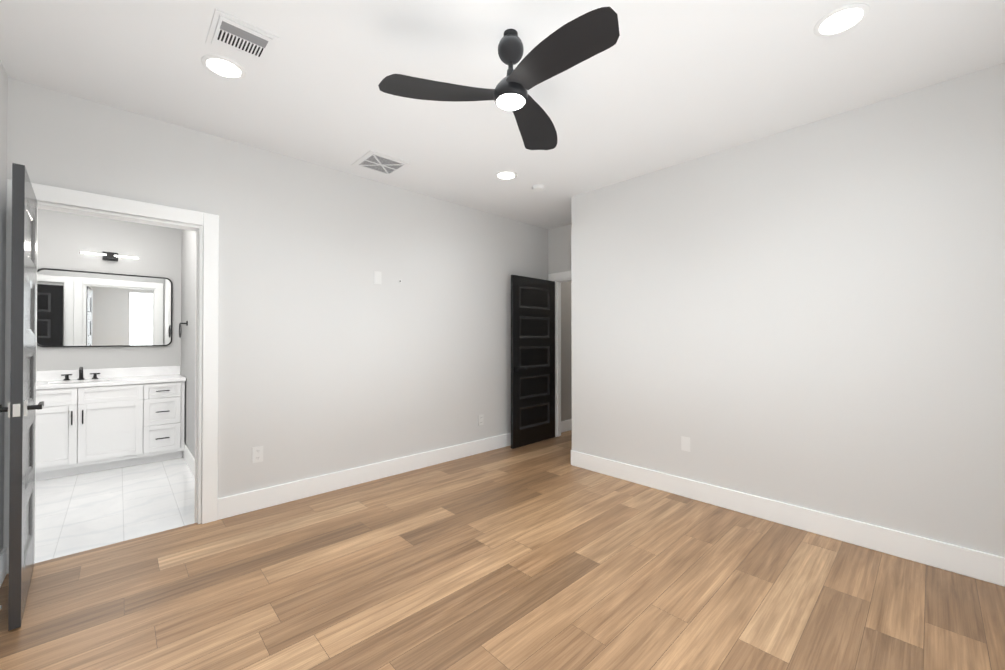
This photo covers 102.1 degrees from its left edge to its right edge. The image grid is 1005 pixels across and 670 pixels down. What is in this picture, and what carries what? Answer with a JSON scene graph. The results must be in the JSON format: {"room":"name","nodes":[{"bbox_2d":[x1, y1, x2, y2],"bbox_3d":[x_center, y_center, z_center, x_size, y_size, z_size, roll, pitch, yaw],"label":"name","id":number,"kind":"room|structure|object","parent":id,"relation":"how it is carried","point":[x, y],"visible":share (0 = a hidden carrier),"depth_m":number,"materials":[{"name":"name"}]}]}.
{"room":"empty bedroom","nodes":[
{"label":"empty bedroom","id":0,"kind":"room"},
{"bbox_2d":[0,60,7,552],"bbox_3d":[-1.300,-0.070,0.629,0.120,2.740,4.320,0,-1,-43],"label":"wall","id":1,"kind":"structure","parent":0,"point":[3,124],"depth_m":2.18,"materials":[{"name":"paint"}]},
{"bbox_2d":[0,547,6,586],"bbox_3d":[-1.286,1.225,0.703,0.015,0.150,4.181,0,-1,-43],"label":"baseboard","id":2,"kind":"structure","parent":1,"relation":"attached to","point":[3,563],"depth_m":2.16,"materials":[{"name":"white wood"}]},
{"bbox_2d":[36,209,181,374],"bbox_3d":[-4.579,-0.045,4.093,2.340,2.740,0.120,0,-1,-43],"label":"wall","id":3,"kind":"structure","parent":0,"point":[64,239],"depth_m":4.36,"materials":[{"name":"paint"}]},
{"bbox_2d":[37,268,172,346],"bbox_3d":[-4.205,-0.268,4.345,1.050,0.785,0.028,0,-1,-43],"label":"mirror","id":4,"kind":"object","parent":3,"relation":"attached to","point":[75,308],"visible":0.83,"depth_m":4.31,"materials":[{"name":"clear mirror"}]},
{"bbox_2d":[79,251,138,260],"bbox_3d":[-4.176,-0.843,4.327,0.452,0.090,0.100,0,-1,-43],"label":"sconce","id":5,"kind":"object","parent":3,"relation":"attached to","point":[110,256],"visible":1,"depth_m":4.32,"materials":[{"name":"black metal"}]},
{"bbox_2d":[181,229,195,458],"bbox_3d":[-2.897,-0.046,3.929,0.120,2.740,2.430,0,-1,-43],"label":"wall","id":6,"kind":"structure","parent":0,"point":[188,272],"depth_m":4.22,"materials":[{"name":"paint"}]},
{"bbox_2d":[179,321,187,337],"bbox_3d":[-3.373,-0.058,4.297,0.065,0.180,0.160,0,-1,-43],"label":"towel ring","id":7,"kind":"object","parent":6,"relation":"attached to","point":[180,328],"visible":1,"depth_m":4.30,"materials":[{"name":"black metal"}]},
{"bbox_2d":[182,443,194,477],"bbox_3d":[-2.945,1.248,3.871,0.015,0.150,2.434,0,-1,-43],"label":"baseboard","id":8,"kind":"structure","parent":6,"relation":"attached to","point":[187,455],"depth_m":4.03,"materials":[{"name":"white wood"}]},
{"bbox_2d":[7,77,571,523],"bbox_3d":[-0.954,-0.046,3.969,7.440,2.740,0.060,0,-1,-43],"label":"wall","id":9,"kind":"structure","parent":0,"point":[332,357],"depth_m":3.40,"materials":[{"name":"paint"}]},
{"bbox_2d":[0,163,43,630],"bbox_3d":[-2.399,0.270,2.055,0.152,2.058,0.718,0,-1,-43],"label":"bathroom door","id":10,"kind":"structure","parent":9,"relation":"in","point":[21,408],"depth_m":1.81,"materials":[{"name":"grey wood"}]},
{"bbox_2d":[3,179,218,573],"bbox_3d":[-2.423,0.227,2.610,0.969,2.174,0.140,0,-1,-43],"label":"door frame","id":11,"kind":"structure","parent":9,"relation":"attached to","point":[208,223],"depth_m":2.83,"materials":[{"name":"white wood"}]},
{"bbox_2d":[252,446,262,462],"bbox_3d":[-1.848,0.903,3.069,0.072,0.116,0.008,0,-1,-43],"label":"electrical outlet","id":12,"kind":"object","parent":9,"relation":"attached to","point":[257,454],"visible":1,"depth_m":3.06,"materials":[{"name":"white plastic"}]},
{"bbox_2d":[217,433,510,519],"bbox_3d":[-0.715,1.250,4.133,3.616,0.150,0.015,0,-1,-43],"label":"baseboard","id":13,"kind":"structure","parent":9,"relation":"attached to","point":[239,504],"depth_m":3.52,"materials":[{"name":"white wood"}]},
{"bbox_2d":[374,271,380,283],"bbox_3d":[-1.149,-0.527,3.741,0.072,0.116,0.007,0,-1,-43],"label":"electrical outlet","id":14,"kind":"object","parent":9,"relation":"attached to","point":[377,277],"visible":1,"depth_m":3.74,"materials":[{"name":"white plastic"}]},
{"bbox_2d":[478,414,483,425],"bbox_3d":[-0.242,0.959,4.586,0.072,0.116,0.008,0,-1,-43],"label":"electrical outlet","id":15,"kind":"object","parent":9,"relation":"attached to","point":[480,419],"visible":1,"depth_m":4.58,"materials":[{"name":"white plastic"}]},
{"bbox_2d":[0,430,1004,669],"bbox_3d":[-0.367,1.370,3.337,7.440,0.100,6.990,0,-1,-43],"label":"floor","id":16,"kind":"structure","parent":0,"point":[543,555],"depth_m":2.13,"materials":[{"name":"brown wood"}]},
{"bbox_2d":[35,366,185,480],"bbox_3d":[-4.045,0.825,4.092,1.304,1.001,0.604,0,-1,-43],"label":"bathroom vanity","id":17,"kind":"object","parent":16,"relation":"on","point":[90,420],"visible":0.9,"depth_m":3.99,"materials":[{"name":"white wood"}]},
{"bbox_2d":[0,0,1004,228],"bbox_3d":[-0.367,-1.470,3.358,7.440,0.100,6.990,0,-1,-43],"label":"ceiling","id":18,"kind":"structure","parent":0,"point":[660,84],"depth_m":2.22,"materials":[{"name":"paint"}]},
{"bbox_2d":[201,54,245,79],"bbox_3d":[-1.487,-1.425,2.169,0.196,0.008,0.196,0,-1,-43],"label":"recessed light","id":19,"kind":"object","parent":18,"relation":"in","point":[223,67],"visible":1,"depth_m":2.16,"materials":[{"name":"white plastic"}]},
{"bbox_2d":[206,8,278,65],"bbox_3d":[-1.262,-1.423,1.968,0.250,0.016,0.280,0,-1,-43],"label":"ceiling vent","id":20,"kind":"object","parent":18,"relation":"in","point":[238,37],"visible":1,"depth_m":1.95,"materials":[{"name":"white metal"}]},
{"bbox_2d":[351,150,411,176],"bbox_3d":[-1.006,-1.416,3.379,0.360,0.009,0.360,0,-1,-43],"label":"ceiling vent","id":21,"kind":"object","parent":18,"relation":"in","point":[377,162],"visible":1,"depth_m":3.36,"materials":[{"name":"white metal"}]},
{"bbox_2d":[378,7,619,149],"bbox_3d":[0.138,-1.259,1.881,1.076,0.344,1.004,0,-1,-43],"label":"fan","id":22,"kind":"object","parent":18,"relation":"hanging from","point":[577,40],"visible":1,"depth_m":1.85,"materials":[{"name":"black plastic"}]},
{"bbox_2d":[495,171,516,179],"bbox_3d":[0.033,-1.415,3.604,0.196,0.008,0.196,0,-1,-43],"label":"recessed light","id":23,"kind":"object","parent":18,"relation":"in","point":[505,175],"visible":1,"depth_m":3.60,"materials":[{"name":"white plastic"}]},
{"bbox_2d":[532,184,544,191],"bbox_3d":[0.345,-1.400,3.885,0.128,0.033,0.128,0,-1,-43],"label":"smoke detector","id":24,"kind":"object","parent":18,"relation":"attached to","point":[538,187],"visible":1,"depth_m":3.85,"materials":[{"name":"white plastic"}]},
{"bbox_2d":[814,3,869,36],"bbox_3d":[1.539,-1.427,1.849,0.196,0.008,0.196,0,-1,-43],"label":"recessed light","id":25,"kind":"object","parent":18,"relation":"in","point":[840,20],"visible":1,"depth_m":1.84,"materials":[{"name":"white plastic"}]},
{"bbox_2d":[548,228,553,273],"bbox_3d":[0.686,-0.035,5.407,0.120,2.740,0.100,0,-1,-43],"label":"wall","id":26,"kind":"structure","parent":0,"point":[550,251],"depth_m":5.38,"materials":[{"name":"paint"}]},
{"bbox_2d":[554,224,570,279],"bbox_3d":[1.002,-1.063,5.081,0.120,0.690,0.820,0,-1,-43],"label":"wall","id":27,"kind":"structure","parent":0,"point":[562,248],"depth_m":5.24,"materials":[{"name":"paint"}]},
{"bbox_2d":[510,275,554,448],"bbox_3d":[0.400,0.311,5.002,0.813,2.019,0.150,0,-1,-43],"label":"hall door","id":28,"kind":"structure","parent":27,"relation":"in","point":[532,368],"depth_m":4.96,"materials":[{"name":"black wood"}]},
{"bbox_2d":[548,271,570,436],"bbox_3d":[0.984,0.260,5.078,0.140,2.144,0.953,0,-1,-43],"label":"door frame","id":29,"kind":"structure","parent":27,"relation":"attached to","point":[558,358],"depth_m":5.34,"materials":[{"name":"white wood"}]},
{"bbox_2d":[571,63,1004,556],"bbox_3d":[1.859,-0.053,3.029,0.120,2.740,3.230,0,-1,-43],"label":"wall","id":30,"kind":"structure","parent":0,"point":[811,316],"depth_m":2.68,"materials":[{"name":"paint"}]},
{"bbox_2d":[681,436,689,451],"bbox_3d":[1.499,0.889,3.321,0.008,0.116,0.072,0,-1,-43],"label":"electrical outlet","id":31,"kind":"object","parent":30,"relation":"attached to","point":[685,443],"visible":1,"depth_m":3.32,"materials":[{"name":"white plastic"}]},
{"bbox_2d":[571,450,1004,586],"bbox_3d":[1.810,1.242,2.973,0.015,0.150,3.230,0,-1,-43],"label":"baseboard","id":32,"kind":"structure","parent":30,"relation":"attached to","point":[980,565],"depth_m":2.66,"materials":[{"name":"white wood"}]},
{"bbox_3d":[1.897,-0.037,5.203,1.360,2.740,0.120,0,-1,-43],"label":"wall","id":33,"kind":"structure","parent":0,"visible":0},
{"bbox_2d":[561,419,571,432],"bbox_3d":[1.198,1.264,5.936,1.364,0.150,0.019,0,-1,-43],"label":"baseboard","id":34,"kind":"structure","parent":33,"relation":"attached to","point":[566,425],"depth_m":5.61,"materials":[{"name":"white wood"}]}
]}

